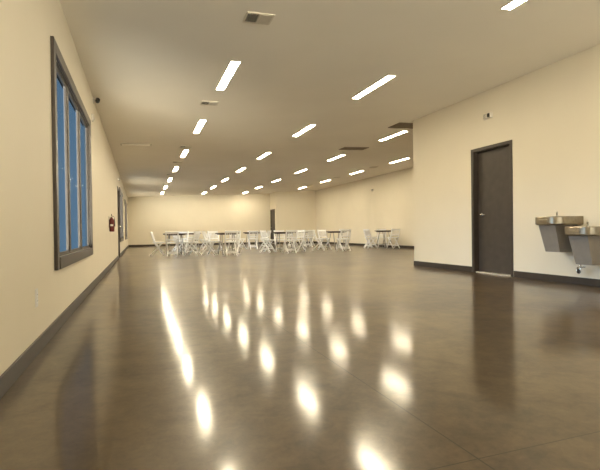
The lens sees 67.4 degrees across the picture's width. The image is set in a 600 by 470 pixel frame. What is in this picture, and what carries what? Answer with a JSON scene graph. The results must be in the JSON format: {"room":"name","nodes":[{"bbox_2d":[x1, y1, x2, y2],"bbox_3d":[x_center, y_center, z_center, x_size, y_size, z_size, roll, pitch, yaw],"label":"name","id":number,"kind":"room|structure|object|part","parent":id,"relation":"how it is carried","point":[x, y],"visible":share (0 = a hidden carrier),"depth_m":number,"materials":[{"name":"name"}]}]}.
{"room":"event hall","nodes":[
{"label":"event hall","id":0,"kind":"room"},
{"bbox_2d":[0,0,127,375],"bbox_3d":[-4.553,-0.675,10.743,0.100,2.803,31.620,-1,1,-20],"label":"wall","id":1,"kind":"structure","parent":0,"point":[26,26],"depth_m":2.91,"materials":[{"name":"beige paint"}]},
{"bbox_2d":[35,288,37,307],"bbox_3d":[-1.676,0.400,2.865,0.009,0.116,0.070,-1,1,-20],"label":"wall outlet","id":2,"kind":"object","parent":1,"relation":"attached to","point":[36,290],"visible":1,"depth_m":2.85,"materials":[{"name":"white plastic"}]},
{"bbox_2d":[0,245,128,398],"bbox_3d":[-4.482,0.675,10.774,0.012,0.100,31.300,-1,1,-20],"label":"baseboard","id":3,"kind":"structure","parent":1,"relation":"attached to","point":[8,378],"depth_m":2.92,"materials":[{"name":"brown rubber"}]},
{"bbox_2d":[56,74,82,125],"bbox_3d":[-4.717,-2.012,10.679,0.210,0.080,32.500,-1,1,-20],"label":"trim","id":4,"kind":"structure","parent":1,"relation":"attached to","point":[56,74],"depth_m":6.58,"materials":[{"name":"grey metal"}]},
{"bbox_2d":[50,36,92,269],"bbox_3d":[-2.391,-0.638,4.799,0.074,1.815,2.800,-1,1,-20],"label":"window","id":5,"kind":"structure","parent":1,"relation":"in","point":[60,261],"depth_m":4.32,"materials":[{"name":"brown metal"}]},
{"bbox_3d":[-2.110,-0.634,3.952,0.020,1.601,0.802,-1,1,-20],"label":"sash","id":6,"kind":"part","parent":5,"relation":"part of","materials":[{"name":"blue glass"}]},
{"bbox_3d":[-2.409,-0.638,4.792,0.020,1.601,0.802,-1,1,-20],"label":"sash","id":7,"kind":"part","parent":5,"relation":"part of","materials":[{"name":"blue glass"}]},
{"bbox_3d":[-2.392,0.169,4.802,0.032,0.012,2.586,-1,1,-20],"label":"sill","id":8,"kind":"part","parent":5,"relation":"part of","materials":[{"name":"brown metal"}]},
{"bbox_3d":[-2.708,-0.641,5.633,0.020,1.601,0.802,-1,1,-20],"label":"sash","id":9,"kind":"part","parent":5,"relation":"part of","materials":[{"name":"blue glass"}]},
{"bbox_2d":[109,214,114,231],"bbox_3d":[-4.079,-0.261,9.748,0.107,0.379,0.122,-1,1,19],"label":"fire extinguisher","id":10,"kind":"object","parent":1,"relation":"attached to","point":[111,220],"visible":0.98,"depth_m":9.71,"materials":[{"name":"red metal"}]},
{"bbox_2d":[117,186,119,256],"bbox_3d":[-5.761,-0.387,14.125,0.201,2.198,0.996,-1,1,-20],"label":"door","id":11,"kind":"structure","parent":1,"relation":"in","point":[117,186],"depth_m":14.55,"materials":[{"name":"brown metal"}]},
{"bbox_2d":[119,187,123,241],"bbox_3d":[-6.454,-0.685,16.223,0.074,1.815,2.790,-1,1,-20],"label":"window","id":12,"kind":"structure","parent":1,"relation":"in","point":[120,191],"depth_m":16.60,"materials":[{"name":"grey glass"}]},
{"bbox_2d":[125,200,127,239],"bbox_3d":[-8.347,-0.707,21.546,0.074,1.815,2.790,-1,1,-20],"label":"window","id":13,"kind":"structure","parent":1,"relation":"in","point":[125,200],"depth_m":21.91,"materials":[{"name":"brown metal"}]},
{"bbox_2d":[128,194,269,244],"bbox_3d":[-4.631,-1.044,27.409,10.930,3.245,0.160,-1,1,-20],"label":"wall","id":14,"kind":"structure","parent":0,"point":[157,215],"depth_m":26.78,"materials":[{"name":"beige paint"}]},
{"bbox_2d":[129,242,268,246],"bbox_3d":[-5.797,0.549,26.910,8.326,0.100,0.012,-1,1,-20],"label":"baseboard","id":15,"kind":"structure","parent":14,"relation":"attached to","point":[243,242],"depth_m":26.37,"materials":[{"name":"brown rubber"}]},
{"bbox_2d":[270,192,274,241],"bbox_3d":[-1.620,-1.039,27.790,0.160,3.147,1.140,-1,1,-20],"label":"wall","id":16,"kind":"structure","parent":0,"point":[272,195],"depth_m":27.73,"materials":[{"name":"beige paint"}]},
{"bbox_2d":[270,209,274,243],"bbox_3d":[-1.611,-0.524,27.742,0.191,2.118,0.956,-1,1,-20],"label":"door","id":17,"kind":"structure","parent":16,"relation":"in","point":[272,211],"depth_m":27.88,"materials":[{"name":"brown metal"}]},
{"bbox_2d":[275,191,315,241],"bbox_3d":[-0.263,-1.105,27.583,2.580,3.245,0.160,-1,1,-20],"label":"wall","id":18,"kind":"structure","parent":0,"point":[294,210],"depth_m":27.49,"materials":[{"name":"beige paint"}]},
{"bbox_2d":[277,241,315,243],"bbox_3d":[-0.256,0.468,27.601,2.580,0.100,0.202,-1,1,-20],"label":"baseboard","id":19,"kind":"structure","parent":18,"relation":"attached to","point":[313,241],"depth_m":27.34,"materials":[{"name":"brown rubber"}]},
{"bbox_2d":[0,243,599,469],"bbox_3d":[0.662,0.699,12.603,11.250,0.120,31.620,-1,1,-20],"label":"floor","id":20,"kind":"structure","parent":0,"point":[360,358],"depth_m":2.45,"materials":[{"name":"concrete"}]},
{"bbox_2d":[150,232,164,255],"bbox_3d":[-4.733,0.294,14.943,0.478,0.816,0.404,-1,1,-13],"label":"folding chair","id":21,"kind":"object","parent":20,"relation":"on","point":[151,233],"visible":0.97,"depth_m":14.79,"materials":[{"name":"white plastic"}]},
{"bbox_2d":[165,231,178,256],"bbox_3d":[-4.093,0.290,14.415,0.404,0.816,0.478,-1,1,-15],"label":"folding chair","id":22,"kind":"object","parent":20,"relation":"on","point":[166,232],"visible":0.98,"depth_m":14.29,"materials":[{"name":"white plastic"}]},
{"bbox_2d":[163,233,187,255],"bbox_3d":[-4.174,0.310,15.095,0.800,0.728,0.800,-1,1,-26],"label":"round table","id":23,"kind":"object","parent":20,"relation":"on","point":[179,233],"visible":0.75,"depth_m":14.99,"materials":[{"name":"brown wood"}]},
{"bbox_2d":[172,235,185,250],"bbox_3d":[-4.966,0.266,18.440,0.404,0.816,0.478,0,1,43],"label":"folding chair","id":24,"kind":"object","parent":20,"relation":"on","point":[174,236],"visible":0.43,"depth_m":18.40,"materials":[{"name":"white plastic"}]},
{"bbox_2d":[174,231,188,254],"bbox_3d":[-4.156,0.279,15.766,0.404,0.816,0.478,-1,1,4],"label":"folding chair","id":25,"kind":"object","parent":20,"relation":"on","point":[185,238],"visible":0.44,"depth_m":15.86,"materials":[{"name":"white plastic"}]},
{"bbox_2d":[184,231,200,255],"bbox_3d":[-3.582,0.278,14.993,0.478,0.816,0.404,-1,1,12],"label":"folding chair","id":26,"kind":"object","parent":20,"relation":"on","point":[196,235],"visible":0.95,"depth_m":14.87,"materials":[{"name":"white plastic"}]},
{"bbox_2d":[199,233,210,249],"bbox_3d":[-4.030,0.246,19.187,0.478,0.816,0.404,-1,1,-35],"label":"folding chair","id":27,"kind":"object","parent":20,"relation":"on","point":[209,233],"visible":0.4,"depth_m":19.23,"materials":[{"name":"white plastic"}]},
{"bbox_2d":[201,231,217,254],"bbox_3d":[-3.017,0.270,14.986,0.478,0.816,0.404,-1,1,0],"label":"folding chair","id":28,"kind":"object","parent":20,"relation":"on","point":[207,242],"visible":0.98,"depth_m":14.84,"materials":[{"name":"white plastic"}]},
{"bbox_2d":[207,231,223,253],"bbox_3d":[-2.910,0.264,15.509,0.404,0.816,0.478,-1,1,-41],"label":"folding chair","id":29,"kind":"object","parent":20,"relation":"on","point":[208,232],"visible":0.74,"depth_m":15.55,"materials":[{"name":"white plastic"}]},
{"bbox_2d":[215,233,238,254],"bbox_3d":[-2.413,0.287,14.979,0.800,0.728,0.800,-1,1,-26],"label":"round table","id":30,"kind":"object","parent":20,"relation":"on","point":[220,234],"visible":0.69,"depth_m":14.77,"materials":[{"name":"brown wood"}]},
{"bbox_2d":[223,230,237,255],"bbox_3d":[-2.216,0.265,14.361,0.404,0.816,0.478,-1,1,-19],"label":"folding chair","id":31,"kind":"object","parent":20,"relation":"on","point":[227,232],"visible":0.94,"depth_m":14.24,"materials":[{"name":"white plastic"}]},
{"bbox_2d":[227,231,240,253],"bbox_3d":[-2.308,0.254,15.679,0.404,0.816,0.478,-1,1,11],"label":"folding chair","id":32,"kind":"object","parent":20,"relation":"on","point":[238,244],"visible":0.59,"depth_m":15.67,"materials":[{"name":"white plastic"}]},
{"bbox_2d":[233,235,246,248],"bbox_3d":[-2.665,0.222,19.845,0.478,0.816,0.404,-1,1,-41],"label":"folding chair","id":33,"kind":"object","parent":20,"relation":"on","point":[241,239],"visible":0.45,"depth_m":19.77,"materials":[{"name":"white plastic"}]},
{"bbox_2d":[243,232,259,248],"bbox_3d":[-2.145,0.237,20.253,0.800,0.728,0.800,-1,1,-26],"label":"round table","id":34,"kind":"object","parent":20,"relation":"on","point":[247,233],"visible":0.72,"depth_m":20.05,"materials":[{"name":"brown wood"}]},
{"bbox_2d":[248,231,257,248],"bbox_3d":[-2.042,0.216,19.538,0.404,0.816,0.478,-1,1,-17],"label":"folding chair","id":35,"kind":"object","parent":20,"relation":"on","point":[256,246],"visible":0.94,"depth_m":19.41,"materials":[{"name":"white plastic"}]},
{"bbox_2d":[259,230,270,248],"bbox_3d":[-1.539,0.205,20.048,0.478,0.816,0.404,-1,1,17],"label":"folding chair","id":36,"kind":"object","parent":20,"relation":"on","point":[268,232],"visible":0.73,"depth_m":19.99,"materials":[{"name":"white plastic"}]},
{"bbox_2d":[259,230,275,251],"bbox_3d":[-1.201,0.232,16.524,0.478,0.816,0.404,-1,1,26],"label":"folding chair","id":37,"kind":"object","parent":20,"relation":"on","point":[263,234],"visible":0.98,"depth_m":16.48,"materials":[{"name":"white plastic"}]},
{"bbox_2d":[274,230,286,251],"bbox_3d":[-0.751,0.222,16.936,0.404,0.816,0.478,-1,1,-14],"label":"folding chair","id":38,"kind":"object","parent":20,"relation":"on","point":[283,236],"visible":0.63,"depth_m":17.02,"materials":[{"name":"white plastic"}]},
{"bbox_2d":[272,232,293,252],"bbox_3d":[-0.591,0.252,16.242,0.800,0.728,0.800,-1,1,-25],"label":"round table","id":39,"kind":"object","parent":20,"relation":"on","point":[277,233],"visible":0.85,"depth_m":16.04,"materials":[{"name":"brown wood"}]},
{"bbox_2d":[282,230,296,252],"bbox_3d":[-0.348,0.228,15.619,0.404,0.816,0.478,-1,1,-20],"label":"folding chair","id":40,"kind":"object","parent":20,"relation":"on","point":[288,231],"visible":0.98,"depth_m":15.50,"materials":[{"name":"white plastic"}]},
{"bbox_2d":[290,230,305,251],"bbox_3d":[-0.071,0.215,16.705,0.478,0.816,0.404,-1,1,-44],"label":"folding chair","id":41,"kind":"object","parent":20,"relation":"on","point":[298,231],"visible":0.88,"depth_m":16.70,"materials":[{"name":"white plastic"}]},
{"bbox_2d":[302,230,312,246],"bbox_3d":[0.350,0.170,21.174,0.404,0.816,0.477,-1,1,-20],"label":"folding chair","id":42,"kind":"object","parent":20,"relation":"on","point":[307,231],"visible":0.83,"depth_m":21.06,"materials":[{"name":"white plastic"}]},
{"bbox_2d":[304,230,314,245],"bbox_3d":[0.477,0.158,22.317,0.404,0.816,0.478,0,1,36],"label":"folding chair","id":43,"kind":"object","parent":20,"relation":"on","point":[314,230],"visible":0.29,"depth_m":22.30,"materials":[{"name":"white plastic"}]},
{"bbox_2d":[312,230,324,250],"bbox_3d":[0.717,0.198,17.409,0.478,0.816,0.404,-1,1,5],"label":"folding chair","id":44,"kind":"object","parent":20,"relation":"on","point":[316,238],"visible":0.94,"depth_m":17.24,"materials":[{"name":"white plastic"}]},
{"bbox_2d":[317,230,331,249],"bbox_3d":[0.974,0.189,18.059,0.404,0.816,0.478,-1,1,-32],"label":"folding chair","id":45,"kind":"object","parent":20,"relation":"on","point":[318,231],"visible":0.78,"depth_m":18.11,"materials":[{"name":"white plastic"}]},
{"bbox_2d":[326,231,346,249],"bbox_3d":[1.404,0.214,17.376,0.800,0.728,0.800,-1,1,-34],"label":"round table","id":46,"kind":"object","parent":20,"relation":"on","point":[330,232],"visible":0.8,"depth_m":17.15,"materials":[{"name":"brown wood"}]},
{"bbox_2d":[336,229,347,249],"bbox_3d":[1.694,0.179,18.052,0.404,0.816,0.477,-1,1,26],"label":"folding chair","id":47,"kind":"object","parent":20,"relation":"on","point":[339,229],"visible":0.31,"depth_m":18.05,"materials":[{"name":"white plastic"}]},
{"bbox_2d":[336,229,350,250],"bbox_3d":[1.631,0.192,16.737,0.404,0.816,0.478,-1,1,-20],"label":"folding chair","id":48,"kind":"object","parent":20,"relation":"on","point":[344,230],"visible":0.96,"depth_m":16.62,"materials":[{"name":"white plastic"}]},
{"bbox_2d":[363,229,375,247],"bbox_3d":[3.041,0.147,19.598,0.478,0.816,0.404,0,1,44],"label":"folding chair","id":49,"kind":"object","parent":20,"relation":"on","point":[363,229],"visible":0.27,"depth_m":19.55,"materials":[{"name":"white plastic"}]},
{"bbox_2d":[364,229,377,247],"bbox_3d":[2.957,0.155,18.861,0.478,0.816,0.404,-1,1,-22],"label":"folding chair","id":50,"kind":"object","parent":20,"relation":"on","point":[366,231],"visible":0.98,"depth_m":18.76,"materials":[{"name":"white plastic"}]},
{"bbox_2d":[377,229,386,246],"bbox_3d":[3.609,0.138,19.801,0.404,0.816,0.478,-1,1,3],"label":"folding chair","id":51,"kind":"object","parent":20,"relation":"on","point":[381,234],"visible":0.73,"depth_m":19.83,"materials":[{"name":"white plastic"}]},
{"bbox_2d":[376,230,391,246],"bbox_3d":[3.571,0.170,19.102,0.800,0.728,0.800,-1,1,-44],"label":"round table","id":52,"kind":"object","parent":20,"relation":"on","point":[379,231],"visible":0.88,"depth_m":18.85,"materials":[{"name":"brown wood"}]},
{"bbox_2d":[386,229,399,248],"bbox_3d":[3.833,0.146,18.485,0.404,0.816,0.478,-1,1,-21],"label":"folding chair","id":53,"kind":"object","parent":20,"relation":"on","point":[394,230],"visible":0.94,"depth_m":18.37,"materials":[{"name":"white plastic"}]},
{"bbox_2d":[60,0,599,196],"bbox_3d":[0.620,-2.434,12.575,11.250,0.556,31.620,-1,1,-20],"label":"ceiling","id":54,"kind":"structure","parent":0,"point":[150,65],"depth_m":6.14,"materials":[{"name":"paint"}]},
{"bbox_2d":[120,143,151,145],"bbox_3d":[-3.808,-2.099,10.461,0.680,0.044,0.200,-1,1,-20],"label":"ceiling vent","id":55,"kind":"object","parent":54,"relation":"in","point":[121,144],"visible":1,"depth_m":10.45,"materials":[{"name":"metal"}]},
{"bbox_2d":[180,150,188,156],"bbox_3d":[-3.097,-2.174,12.040,0.134,0.017,1.174,-1,1,-20],"label":"recessed light","id":56,"kind":"object","parent":54,"relation":"in","point":[184,152],"visible":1,"depth_m":11.97,"materials":[{"name":"white plastic"}]},
{"bbox_2d":[193,120,206,132],"bbox_3d":[-2.014,-2.162,8.997,0.134,0.017,1.174,-1,1,-20],"label":"recessed light","id":57,"kind":"object","parent":54,"relation":"in","point":[200,124],"visible":1,"depth_m":8.94,"materials":[{"name":"white plastic"}]},
{"bbox_2d":[200,101,218,105],"bbox_3d":[-1.482,-2.147,7.350,0.276,0.033,0.220,-1,1,-20],"label":"ceiling vent","id":58,"kind":"object","parent":54,"relation":"in","point":[213,103],"visible":1,"depth_m":7.32,"materials":[{"name":"white metal"}]},
{"bbox_2d":[215,60,240,89],"bbox_3d":[-0.989,-2.150,6.114,0.134,0.017,1.174,-1,1,-20],"label":"recessed light","id":59,"kind":"object","parent":54,"relation":"in","point":[232,66],"visible":1,"depth_m":6.02,"materials":[{"name":"white plastic"}]},
{"bbox_2d":[243,11,274,24],"bbox_3d":[-0.408,-2.137,4.452,0.276,0.033,0.220,-1,1,-20],"label":"ceiling vent","id":60,"kind":"object","parent":54,"relation":"in","point":[250,17],"visible":1,"depth_m":4.43,"materials":[{"name":"white metal"}]},
{"bbox_2d":[257,152,270,158],"bbox_3d":[-1.056,-2.303,13.073,0.134,0.017,1.174,-1,1,-20],"label":"recessed light","id":61,"kind":"object","parent":54,"relation":"in","point":[266,153],"visible":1,"depth_m":13.02,"materials":[{"name":"white plastic"}]},
{"bbox_2d":[293,124,314,135],"bbox_3d":[0.076,-2.290,9.888,0.134,0.017,1.174,-1,1,-20],"label":"recessed light","id":62,"kind":"object","parent":54,"relation":"in","point":[310,126],"visible":1,"depth_m":9.79,"materials":[{"name":"white plastic"}]},
{"bbox_2d":[339,147,368,149],"bbox_3d":[1.510,-2.423,12.627,0.760,0.048,0.380,-1,1,-20],"label":"ceiling vent","id":63,"kind":"object","parent":54,"relation":"in","point":[343,148],"visible":1,"depth_m":12.56,"materials":[{"name":"grey metal"}]},
{"bbox_2d":[351,75,395,98],"bbox_3d":[1.115,-2.278,6.968,0.134,0.017,1.174,-1,1,-20],"label":"recessed light","id":64,"kind":"object","parent":54,"relation":"in","point":[385,79],"visible":1,"depth_m":6.89,"materials":[{"name":"white plastic"}]},
{"bbox_2d":[378,131,407,140],"bbox_3d":[2.272,-2.429,11.051,0.134,0.017,1.174,-1,1,-20],"label":"recessed light","id":65,"kind":"object","parent":54,"relation":"in","point":[401,132],"visible":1,"depth_m":10.98,"materials":[{"name":"white plastic"}]},
{"bbox_2d":[388,123,412,128],"bbox_3d":[2.396,-2.408,9.928,0.760,0.048,0.480,-1,1,-20],"label":"ceiling vent","id":66,"kind":"object","parent":54,"relation":"in","point":[398,125],"visible":0.52,"depth_m":9.88,"materials":[{"name":"grey metal"}]},
{"bbox_2d":[500,0,526,10],"bbox_3d":[2.263,-2.270,3.979,0.134,0.017,1.174,-1,1,-20],"label":"recessed light","id":67,"kind":"object","parent":54,"relation":"in","point":[512,4],"visible":1,"depth_m":4.43,"materials":[{"name":"white plastic"}]},
{"bbox_2d":[315,167,413,245],"bbox_3d":[3.829,-1.097,20.165,0.160,3.252,19.480,-1,1,-20],"label":"wall","id":68,"kind":"structure","parent":0,"point":[353,206],"depth_m":21.23,"materials":[{"name":"beige paint"}]},
{"bbox_2d":[413,44,599,278],"bbox_3d":[4.533,-0.862,3.721,0.160,3.055,12.300,-1,1,-20],"label":"wall","id":69,"kind":"structure","parent":0,"point":[550,114],"depth_m":6.72,"materials":[{"name":"beige paint"}]},
{"bbox_2d":[316,241,599,286],"bbox_3d":[3.737,0.544,13.007,4.862,0.100,30.000,-1,1,-20],"label":"baseboard","id":70,"kind":"structure","parent":69,"relation":"attached to","point":[518,274],"depth_m":6.70,"materials":[{"name":"brown rubber"}]},
{"bbox_2d":[483,112,492,119],"bbox_3d":[3.084,-1.963,7.420,0.062,0.100,0.190,-1,1,-20],"label":"fire alarm strobe","id":71,"kind":"object","parent":69,"relation":"attached to","point":[489,115],"visible":1,"depth_m":7.37,"materials":[{"name":"white plastic"}]},
{"bbox_2d":[471,140,513,276],"bbox_3d":[3.215,-0.413,7.425,0.174,2.128,0.916,-1,1,-20],"label":"door","id":72,"kind":"structure","parent":69,"relation":"in","point":[491,165],"depth_m":7.48,"materials":[{"name":"wood"}]},
{"bbox_2d":[535,211,582,251],"bbox_3d":[3.412,-0.048,5.990,0.462,0.542,0.420,-1,1,-20],"label":"fountain","id":73,"kind":"object","parent":69,"relation":"attached to","point":[551,228],"visible":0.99,"depth_m":5.88,"materials":[{"name":"silver metal"}]},
{"bbox_2d":[535,216,582,224],"bbox_3d":[3.416,-0.189,5.990,0.450,0.112,0.420,-1,1,-20],"label":"basin","id":74,"kind":"object","parent":73,"relation":"in","point":[550,220],"depth_m":5.81,"materials":[{"name":"silver metal"}]},
{"bbox_2d":[564,221,599,273],"bbox_3d":[3.561,0.161,5.581,0.462,0.679,0.438,-1,1,-20],"label":"fountain","id":75,"kind":"object","parent":69,"relation":"attached to","point":[584,241],"visible":1,"depth_m":5.47,"materials":[{"name":"silver metal"}]},
{"bbox_2d":[564,226,599,235],"bbox_3d":[3.567,-0.048,5.572,0.450,0.112,0.420,-1,1,-20],"label":"basin","id":76,"kind":"object","parent":75,"relation":"in","point":[587,230],"depth_m":5.40,"materials":[{"name":"silver metal"}]}
]}

